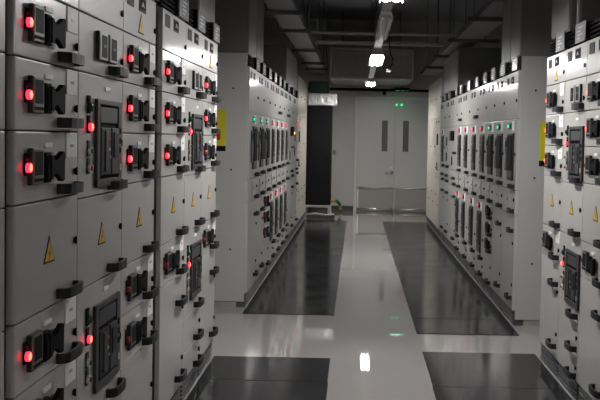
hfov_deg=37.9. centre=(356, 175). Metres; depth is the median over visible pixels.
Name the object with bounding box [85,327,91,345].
lamp
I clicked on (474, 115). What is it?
tall cabinet
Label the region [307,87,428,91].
pipe
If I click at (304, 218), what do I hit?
trim
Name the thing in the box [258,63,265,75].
vent hood
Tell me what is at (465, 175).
tall cabinet
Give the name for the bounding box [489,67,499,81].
vent hood
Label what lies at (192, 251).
tall cabinet
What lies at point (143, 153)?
switch
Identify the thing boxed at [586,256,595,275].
switch
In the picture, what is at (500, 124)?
lamp
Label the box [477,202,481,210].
lamp
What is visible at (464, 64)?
busbar riser
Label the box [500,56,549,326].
tall cabinet
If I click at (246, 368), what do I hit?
floor mat
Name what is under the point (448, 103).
tall cabinet
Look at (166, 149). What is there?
lamp
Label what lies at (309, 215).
trough
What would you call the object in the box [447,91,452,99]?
vent hood
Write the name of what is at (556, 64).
tall cabinet
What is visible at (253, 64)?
vent hood
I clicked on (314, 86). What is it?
equipment box
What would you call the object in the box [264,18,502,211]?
wall
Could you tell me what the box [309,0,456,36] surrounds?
support strut
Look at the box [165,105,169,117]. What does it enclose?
lamp
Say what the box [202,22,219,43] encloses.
vent hood
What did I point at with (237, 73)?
tall cabinet
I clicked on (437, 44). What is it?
support strut
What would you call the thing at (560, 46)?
vent hood
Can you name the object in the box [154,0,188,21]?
vent hood
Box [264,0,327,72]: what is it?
cable tray
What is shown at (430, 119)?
tall cabinet
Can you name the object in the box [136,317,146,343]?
switch
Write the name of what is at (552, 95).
switch
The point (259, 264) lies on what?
tall cabinet
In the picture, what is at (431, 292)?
floor mat
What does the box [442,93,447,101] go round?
vent hood
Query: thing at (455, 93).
vent hood
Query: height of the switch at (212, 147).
0.100 m
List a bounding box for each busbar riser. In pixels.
[188,0,214,23]
[215,0,263,62]
[263,45,296,90]
[443,28,501,94]
[501,0,554,63]
[551,0,599,39]
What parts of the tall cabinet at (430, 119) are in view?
door, door, door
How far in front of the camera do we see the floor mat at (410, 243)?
13.15 m
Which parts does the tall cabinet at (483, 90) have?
door, door, door, door, door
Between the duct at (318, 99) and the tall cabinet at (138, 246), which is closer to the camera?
the tall cabinet at (138, 246)
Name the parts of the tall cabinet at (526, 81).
pull handle, door, pull handle, pull handle, door, pull handle, door, door, panel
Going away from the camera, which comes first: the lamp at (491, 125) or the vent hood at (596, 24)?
the vent hood at (596, 24)
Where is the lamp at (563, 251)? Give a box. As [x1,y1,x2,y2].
[561,245,564,255]
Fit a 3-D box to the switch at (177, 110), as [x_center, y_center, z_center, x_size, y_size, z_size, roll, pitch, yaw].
[-0.994,-0.334,4.802,0.028,0.100,0.152,1,2,0]
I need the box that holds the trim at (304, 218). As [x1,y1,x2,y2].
[246,218,304,306]
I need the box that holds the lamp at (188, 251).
[187,245,190,256]
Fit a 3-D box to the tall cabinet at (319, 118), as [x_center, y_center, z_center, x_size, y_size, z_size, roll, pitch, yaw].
[-0.779,-0.294,17.938,0.550,2.270,0.652,1,2,0]
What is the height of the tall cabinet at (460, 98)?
2.360 m
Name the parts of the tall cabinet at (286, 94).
door, door, door, door, door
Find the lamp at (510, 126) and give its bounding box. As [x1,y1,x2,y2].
[507,121,513,130]
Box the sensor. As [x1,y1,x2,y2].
[386,31,393,71]
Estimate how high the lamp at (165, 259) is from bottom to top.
0.068 m
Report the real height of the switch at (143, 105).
0.100 m
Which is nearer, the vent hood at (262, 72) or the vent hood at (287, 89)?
the vent hood at (262, 72)
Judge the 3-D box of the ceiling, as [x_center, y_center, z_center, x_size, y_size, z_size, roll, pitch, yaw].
[0.259,-2.969,6.106,7.600,0.150,26.450,1,2,0]
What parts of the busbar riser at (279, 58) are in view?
plate, plate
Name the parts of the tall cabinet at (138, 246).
name plate, door, drawer, drawer, door, drawer, drawer, drawer, door, name plate, pull handle, pull handle, pull handle, pull handle, pull handle, pull handle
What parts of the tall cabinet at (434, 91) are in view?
door, door, door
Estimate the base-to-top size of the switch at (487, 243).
0.100 m
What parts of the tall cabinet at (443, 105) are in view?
door, door, door, door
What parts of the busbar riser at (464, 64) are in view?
plate, plate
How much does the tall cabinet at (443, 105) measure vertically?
2.360 m
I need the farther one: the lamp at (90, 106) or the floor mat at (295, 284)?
the floor mat at (295, 284)
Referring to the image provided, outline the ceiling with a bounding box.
[264,0,502,21]
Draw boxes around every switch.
[43,14,65,48]
[43,323,63,361]
[43,388,63,399]
[44,83,65,114]
[44,151,64,182]
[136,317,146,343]
[137,270,147,295]
[138,51,149,74]
[138,100,149,121]
[138,148,148,169]
[172,250,179,270]
[173,65,181,84]
[173,106,181,123]
[173,146,180,164]
[208,229,213,244]
[209,80,215,94]
[209,145,214,159]
[210,112,215,126]
[485,239,489,249]
[486,207,490,215]
[486,223,489,232]
[545,235,551,250]
[548,123,555,137]
[548,155,554,168]
[549,92,556,106]
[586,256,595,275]
[589,158,598,175]
[591,120,599,136]
[592,82,599,99]
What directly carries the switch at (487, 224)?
attached to the tall cabinet at (491, 102)
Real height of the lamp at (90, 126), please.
0.068 m
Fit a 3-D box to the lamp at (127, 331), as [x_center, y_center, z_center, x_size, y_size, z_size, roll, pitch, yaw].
[-1.018,0.722,3.884,0.021,0.068,0.033,1,2,0]
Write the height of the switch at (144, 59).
0.100 m
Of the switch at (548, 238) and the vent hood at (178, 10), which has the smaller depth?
the vent hood at (178, 10)
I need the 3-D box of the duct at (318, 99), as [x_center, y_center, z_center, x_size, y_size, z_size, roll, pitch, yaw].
[-0.689,-1.549,17.811,0.600,0.248,0.480,1,2,0]
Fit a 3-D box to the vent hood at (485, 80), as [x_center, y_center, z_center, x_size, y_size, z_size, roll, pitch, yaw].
[1.478,-1.065,9.643,0.166,0.122,0.640,1,2,0]
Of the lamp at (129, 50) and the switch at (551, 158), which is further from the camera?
the switch at (551, 158)
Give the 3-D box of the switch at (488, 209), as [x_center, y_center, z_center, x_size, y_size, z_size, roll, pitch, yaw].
[1.369,0.375,9.006,0.028,0.100,0.152,1,2,0]
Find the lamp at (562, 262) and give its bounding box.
[561,256,564,266]
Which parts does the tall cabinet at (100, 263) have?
door, door, drawer, door, door, door, pull handle, pull handle, pull handle, pull handle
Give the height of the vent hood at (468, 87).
0.122 m
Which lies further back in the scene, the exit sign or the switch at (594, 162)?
the exit sign
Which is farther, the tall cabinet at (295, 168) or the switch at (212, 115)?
the tall cabinet at (295, 168)
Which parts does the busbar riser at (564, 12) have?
plate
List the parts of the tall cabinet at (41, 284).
drawer, drawer, door, drawer, drawer, drawer, door, pull handle, pull handle, pull handle, pull handle, pull handle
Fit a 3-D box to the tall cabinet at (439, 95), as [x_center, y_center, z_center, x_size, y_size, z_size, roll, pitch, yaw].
[1.892,-0.323,15.023,1.010,2.680,0.850,1,2,0]
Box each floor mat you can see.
[186,380,327,399]
[199,356,329,381]
[242,255,341,315]
[281,230,344,255]
[297,219,346,230]
[382,221,461,266]
[396,266,505,319]
[412,318,518,335]
[422,352,562,388]
[432,387,571,399]
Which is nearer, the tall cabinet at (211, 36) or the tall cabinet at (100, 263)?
the tall cabinet at (100, 263)
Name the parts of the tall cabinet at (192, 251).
name plate, door, door, door, door, drawer, door, door, name plate, pull handle, pull handle, pull handle, pull handle, pull handle, pull handle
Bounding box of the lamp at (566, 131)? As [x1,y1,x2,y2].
[565,125,568,135]
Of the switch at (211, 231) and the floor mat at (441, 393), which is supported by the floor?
the floor mat at (441, 393)
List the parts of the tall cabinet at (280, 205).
door, door, door, door, door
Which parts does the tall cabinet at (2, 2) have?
door, door, door, door, door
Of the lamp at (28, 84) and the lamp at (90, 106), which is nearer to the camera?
the lamp at (28, 84)
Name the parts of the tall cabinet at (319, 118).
stand frame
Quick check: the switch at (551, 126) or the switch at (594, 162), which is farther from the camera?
the switch at (551, 126)
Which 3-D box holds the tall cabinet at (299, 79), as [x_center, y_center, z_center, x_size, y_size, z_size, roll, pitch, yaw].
[-1.496,-0.400,15.248,1.021,2.680,0.900,1,2,0]
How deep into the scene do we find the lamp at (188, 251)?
5.26 m
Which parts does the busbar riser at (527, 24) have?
plate, plate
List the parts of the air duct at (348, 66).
underside panel, casing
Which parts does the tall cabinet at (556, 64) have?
door, name plate, pull handle, drawer, pull handle, pull handle, door, drawer, pull handle, drawer, pull handle, drawer, pull handle, door, name plate, pull handle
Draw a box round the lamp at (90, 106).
[87,95,93,113]
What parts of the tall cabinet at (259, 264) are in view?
door, door, door, door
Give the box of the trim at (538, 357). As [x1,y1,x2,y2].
[538,357,573,399]
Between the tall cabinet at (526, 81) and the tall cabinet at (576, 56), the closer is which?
the tall cabinet at (576, 56)
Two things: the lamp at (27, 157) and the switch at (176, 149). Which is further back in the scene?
the switch at (176, 149)
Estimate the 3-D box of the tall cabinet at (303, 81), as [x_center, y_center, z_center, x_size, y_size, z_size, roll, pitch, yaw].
[-1.500,-0.438,16.147,1.010,2.680,0.900,1,2,0]
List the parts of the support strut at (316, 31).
hanger rod, rail, hanger rod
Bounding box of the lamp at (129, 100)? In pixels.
[127,98,132,113]
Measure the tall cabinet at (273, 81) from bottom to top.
2.394 m
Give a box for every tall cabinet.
[0,0,4,399]
[0,0,84,399]
[70,0,128,399]
[120,0,160,399]
[149,0,189,399]
[179,9,206,399]
[196,22,220,378]
[212,52,259,306]
[254,63,265,292]
[260,68,271,283]
[266,72,276,274]
[271,76,282,265]
[276,80,285,259]
[281,83,290,251]
[285,87,294,244]
[290,91,298,238]
[295,75,301,230]
[298,79,304,226]
[302,83,307,220]
[305,105,332,216]
[426,83,432,224]
[429,80,436,229]
[433,77,443,234]
[438,93,447,241]
[443,91,452,246]
[447,87,459,254]
[454,85,464,260]
[459,81,473,270]
[467,76,482,279]
[475,72,490,289]
[483,67,499,298]
[491,62,509,310]
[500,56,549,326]
[539,31,571,378]
[557,20,593,399]
[577,18,599,399]
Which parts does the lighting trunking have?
ceiling light, hanger rod, hanger rod, hanger rod, ceiling light, ceiling light, ceiling light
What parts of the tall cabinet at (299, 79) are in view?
door, door, door, door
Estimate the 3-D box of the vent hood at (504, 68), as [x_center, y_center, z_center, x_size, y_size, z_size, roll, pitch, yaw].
[1.477,-1.016,8.464,0.166,0.122,0.580,1,2,0]
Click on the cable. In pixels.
(332, 200)
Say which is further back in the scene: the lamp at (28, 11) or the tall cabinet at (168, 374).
the tall cabinet at (168, 374)
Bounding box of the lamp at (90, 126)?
[87,115,93,132]
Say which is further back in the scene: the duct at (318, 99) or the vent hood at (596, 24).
the duct at (318, 99)
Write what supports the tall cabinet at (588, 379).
on the floor
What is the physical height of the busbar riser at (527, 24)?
1.882 m
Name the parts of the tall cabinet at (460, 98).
door, door, door, door, door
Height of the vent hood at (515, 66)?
0.122 m
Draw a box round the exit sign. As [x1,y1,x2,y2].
[394,88,409,90]
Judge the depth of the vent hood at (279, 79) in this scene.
11.09 m
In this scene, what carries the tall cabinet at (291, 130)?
on the floor
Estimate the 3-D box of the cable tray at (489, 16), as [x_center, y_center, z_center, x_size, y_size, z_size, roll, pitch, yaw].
[1.616,-2.532,13.579,0.710,1.295,9.850,1,2,0]
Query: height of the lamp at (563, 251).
0.068 m
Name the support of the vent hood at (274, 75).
attached to the tall cabinet at (273, 81)
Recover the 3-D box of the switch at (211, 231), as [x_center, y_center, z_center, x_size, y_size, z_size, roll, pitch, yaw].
[-1.009,0.423,6.005,0.028,0.100,0.152,1,2,0]
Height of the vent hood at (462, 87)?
0.122 m
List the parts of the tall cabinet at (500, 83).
pull handle, door, pull handle, door, pull handle, door, pull handle, door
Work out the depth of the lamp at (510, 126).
7.84 m
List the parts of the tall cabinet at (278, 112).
door, door, door, door, door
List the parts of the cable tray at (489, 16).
hanger rod, hanger rod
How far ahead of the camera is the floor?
7.14 m
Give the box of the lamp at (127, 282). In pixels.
[125,280,130,295]
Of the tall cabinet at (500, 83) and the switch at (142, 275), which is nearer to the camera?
the switch at (142, 275)
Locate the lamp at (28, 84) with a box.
[24,80,32,102]
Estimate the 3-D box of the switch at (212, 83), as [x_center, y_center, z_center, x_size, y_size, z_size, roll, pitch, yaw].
[-0.988,-0.603,5.962,0.028,0.100,0.152,1,2,0]
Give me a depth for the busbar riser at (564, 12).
5.79 m
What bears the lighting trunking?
hanging from the ceiling
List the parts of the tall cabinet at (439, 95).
door, door, door, door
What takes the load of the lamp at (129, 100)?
attached to the tall cabinet at (138, 246)
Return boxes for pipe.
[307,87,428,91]
[576,0,581,24]
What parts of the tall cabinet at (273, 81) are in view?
door, door, door, door, door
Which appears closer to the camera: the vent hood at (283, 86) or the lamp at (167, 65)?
the lamp at (167, 65)
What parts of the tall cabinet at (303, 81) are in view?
door, door, door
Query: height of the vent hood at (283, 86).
0.122 m
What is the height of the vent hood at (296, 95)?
0.122 m
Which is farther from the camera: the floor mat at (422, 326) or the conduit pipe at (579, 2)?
the floor mat at (422, 326)
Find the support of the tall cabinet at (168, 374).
on the floor
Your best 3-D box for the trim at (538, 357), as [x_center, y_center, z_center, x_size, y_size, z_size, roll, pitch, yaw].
[1.359,1.396,5.642,0.005,0.012,1.720,1,2,0]
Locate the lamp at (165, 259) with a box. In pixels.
[163,257,167,269]
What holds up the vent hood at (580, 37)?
attached to the tall cabinet at (576, 56)
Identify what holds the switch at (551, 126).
attached to the tall cabinet at (556, 64)
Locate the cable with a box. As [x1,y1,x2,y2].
[331,199,341,211]
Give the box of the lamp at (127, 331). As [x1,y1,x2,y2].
[125,329,130,344]
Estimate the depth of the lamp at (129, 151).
3.84 m
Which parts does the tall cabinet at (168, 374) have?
name plate, door, drawer, door, drawer, drawer, drawer, door, name plate, pull handle, pull handle, pull handle, pull handle, pull handle, pull handle, pull handle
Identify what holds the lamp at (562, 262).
on the tall cabinet at (576, 56)
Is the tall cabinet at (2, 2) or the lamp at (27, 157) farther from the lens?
the lamp at (27, 157)
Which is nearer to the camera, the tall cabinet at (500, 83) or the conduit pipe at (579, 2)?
the conduit pipe at (579, 2)
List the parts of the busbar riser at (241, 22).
plate, plate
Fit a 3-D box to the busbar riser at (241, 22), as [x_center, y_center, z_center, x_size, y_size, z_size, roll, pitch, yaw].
[-1.461,-2.104,8.731,0.962,1.848,1.280,1,2,0]
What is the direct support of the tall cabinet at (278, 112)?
on the floor
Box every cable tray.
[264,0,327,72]
[421,0,502,74]
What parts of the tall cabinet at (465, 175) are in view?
door, door, door, door, door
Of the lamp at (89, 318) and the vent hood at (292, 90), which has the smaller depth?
the lamp at (89, 318)
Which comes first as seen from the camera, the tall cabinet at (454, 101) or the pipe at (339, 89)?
the tall cabinet at (454, 101)
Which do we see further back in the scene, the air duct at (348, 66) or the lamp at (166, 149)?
the air duct at (348, 66)
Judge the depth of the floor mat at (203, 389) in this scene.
5.51 m
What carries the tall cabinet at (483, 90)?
on the floor
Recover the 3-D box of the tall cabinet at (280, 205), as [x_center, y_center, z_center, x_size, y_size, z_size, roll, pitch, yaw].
[-1.490,-0.109,11.732,1.045,2.394,0.650,1,2,0]
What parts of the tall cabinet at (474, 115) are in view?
door, door, door, door, door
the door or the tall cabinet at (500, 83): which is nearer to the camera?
the tall cabinet at (500, 83)
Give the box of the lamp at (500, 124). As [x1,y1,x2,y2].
[497,122,502,131]
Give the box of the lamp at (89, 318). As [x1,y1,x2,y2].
[86,308,92,326]
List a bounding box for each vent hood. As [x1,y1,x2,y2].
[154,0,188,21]
[185,9,205,33]
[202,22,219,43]
[247,55,259,71]
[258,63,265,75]
[264,68,271,79]
[270,72,276,82]
[275,76,281,86]
[280,80,285,88]
[284,83,289,91]
[288,87,294,94]
[293,91,298,98]
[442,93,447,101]
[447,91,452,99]
[452,87,459,97]
[459,85,464,94]
[464,81,473,92]
[472,76,482,88]
[481,72,490,85]
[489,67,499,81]
[498,62,509,77]
[508,56,521,73]
[549,31,571,55]
[569,20,593,47]
[590,18,599,37]
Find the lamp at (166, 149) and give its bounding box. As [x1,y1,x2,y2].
[164,147,168,159]
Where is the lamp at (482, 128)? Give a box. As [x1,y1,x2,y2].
[480,124,484,132]
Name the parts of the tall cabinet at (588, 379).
door, drawer, door, drawer, name plate, drawer, drawer, door, pull handle, pull handle, pull handle, pull handle, pull handle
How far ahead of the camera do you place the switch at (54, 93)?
2.85 m
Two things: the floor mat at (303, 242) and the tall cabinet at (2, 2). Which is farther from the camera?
the floor mat at (303, 242)
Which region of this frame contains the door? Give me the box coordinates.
[353,96,428,211]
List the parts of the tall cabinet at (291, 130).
door, door, door, door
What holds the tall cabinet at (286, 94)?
on the floor
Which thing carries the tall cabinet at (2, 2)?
on the floor
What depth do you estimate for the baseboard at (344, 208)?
19.49 m
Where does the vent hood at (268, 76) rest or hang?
attached to the tall cabinet at (265, 200)
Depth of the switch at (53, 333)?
2.89 m
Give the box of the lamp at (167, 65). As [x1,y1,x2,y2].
[165,63,169,75]
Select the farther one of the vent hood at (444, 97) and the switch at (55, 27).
the vent hood at (444, 97)
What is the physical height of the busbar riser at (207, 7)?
1.848 m
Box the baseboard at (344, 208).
[308,205,352,210]
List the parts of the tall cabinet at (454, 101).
door, door, door, door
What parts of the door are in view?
kick plate, vision pane, vision pane, kick plate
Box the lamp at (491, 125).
[488,123,493,131]
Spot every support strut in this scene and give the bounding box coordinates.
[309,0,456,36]
[316,0,443,46]
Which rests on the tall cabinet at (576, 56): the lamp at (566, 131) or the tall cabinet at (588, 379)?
the lamp at (566, 131)
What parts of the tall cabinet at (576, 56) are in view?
door, door, pull handle, name plate, pull handle, door, pull handle, door, pull handle, pull handle, door, drawer, pull handle, door, name plate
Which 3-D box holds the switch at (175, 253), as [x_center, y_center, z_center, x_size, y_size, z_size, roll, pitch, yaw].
[-1.010,0.472,4.836,0.028,0.100,0.152,1,2,0]
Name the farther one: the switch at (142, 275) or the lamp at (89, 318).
the switch at (142, 275)
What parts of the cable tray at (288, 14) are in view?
hanger rod, hanger rod, hanger rod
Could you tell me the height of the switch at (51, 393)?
0.100 m
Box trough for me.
[306,213,334,218]
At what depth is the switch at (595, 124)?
4.97 m
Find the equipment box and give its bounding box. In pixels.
[308,81,329,92]
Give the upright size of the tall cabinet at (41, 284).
2.394 m
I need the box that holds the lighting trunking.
[365,0,403,86]
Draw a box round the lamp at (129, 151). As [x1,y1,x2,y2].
[127,149,131,163]
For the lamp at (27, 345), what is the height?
0.068 m
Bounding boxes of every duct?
[307,93,337,106]
[329,11,413,85]
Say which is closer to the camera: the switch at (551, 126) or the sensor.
the switch at (551, 126)
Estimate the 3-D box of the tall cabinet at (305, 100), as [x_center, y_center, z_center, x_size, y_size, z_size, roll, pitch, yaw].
[-1.500,-0.476,17.046,1.010,2.680,0.900,1,2,0]
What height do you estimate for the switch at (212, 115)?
0.100 m
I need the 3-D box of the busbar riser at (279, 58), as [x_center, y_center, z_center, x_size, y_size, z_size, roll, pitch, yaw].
[-1.466,-1.861,13.535,0.962,0.960,2.200,1,2,0]
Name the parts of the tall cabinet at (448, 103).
door, door, door, door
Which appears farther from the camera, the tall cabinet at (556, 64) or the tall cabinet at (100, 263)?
the tall cabinet at (556, 64)
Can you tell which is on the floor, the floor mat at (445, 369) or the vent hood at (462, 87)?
the floor mat at (445, 369)
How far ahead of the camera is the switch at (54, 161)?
2.86 m
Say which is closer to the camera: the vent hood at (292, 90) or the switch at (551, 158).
the switch at (551, 158)
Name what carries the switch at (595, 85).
attached to the tall cabinet at (588, 379)
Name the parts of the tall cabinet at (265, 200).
door, door, door, door, door, door, door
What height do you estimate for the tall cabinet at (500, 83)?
2.360 m
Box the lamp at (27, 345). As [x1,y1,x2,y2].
[23,341,31,364]
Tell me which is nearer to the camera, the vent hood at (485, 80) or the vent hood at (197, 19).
the vent hood at (197, 19)
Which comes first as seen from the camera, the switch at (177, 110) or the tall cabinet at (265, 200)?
the switch at (177, 110)
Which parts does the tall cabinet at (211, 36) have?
name plate, door, drawer, door, drawer, drawer, drawer, door, name plate, pull handle, pull handle, pull handle, pull handle, pull handle, pull handle, pull handle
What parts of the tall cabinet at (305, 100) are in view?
door, door, door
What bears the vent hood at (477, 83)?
attached to the tall cabinet at (474, 115)
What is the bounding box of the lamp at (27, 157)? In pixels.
[23,153,32,175]
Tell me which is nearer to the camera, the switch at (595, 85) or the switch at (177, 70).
the switch at (177, 70)
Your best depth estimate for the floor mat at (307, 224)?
16.05 m
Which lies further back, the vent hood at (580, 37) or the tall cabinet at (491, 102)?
the tall cabinet at (491, 102)
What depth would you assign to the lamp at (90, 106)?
3.26 m
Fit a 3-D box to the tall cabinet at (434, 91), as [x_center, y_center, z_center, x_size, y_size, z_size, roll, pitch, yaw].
[1.893,-0.359,15.872,1.010,2.680,0.850,1,2,0]
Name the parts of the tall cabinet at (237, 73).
panel, door, door, door, door, pull handle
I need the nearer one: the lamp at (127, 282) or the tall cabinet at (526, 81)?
the lamp at (127, 282)
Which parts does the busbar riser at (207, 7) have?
plate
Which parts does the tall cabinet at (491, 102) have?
pull handle, door, door, door, door, door, door, door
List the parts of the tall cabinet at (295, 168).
door, door, door, door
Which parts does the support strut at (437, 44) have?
hanger rod, rail, hanger rod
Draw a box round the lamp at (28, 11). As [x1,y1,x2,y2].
[24,7,32,30]
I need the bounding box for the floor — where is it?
[183,210,574,399]
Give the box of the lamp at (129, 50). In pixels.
[127,48,132,63]

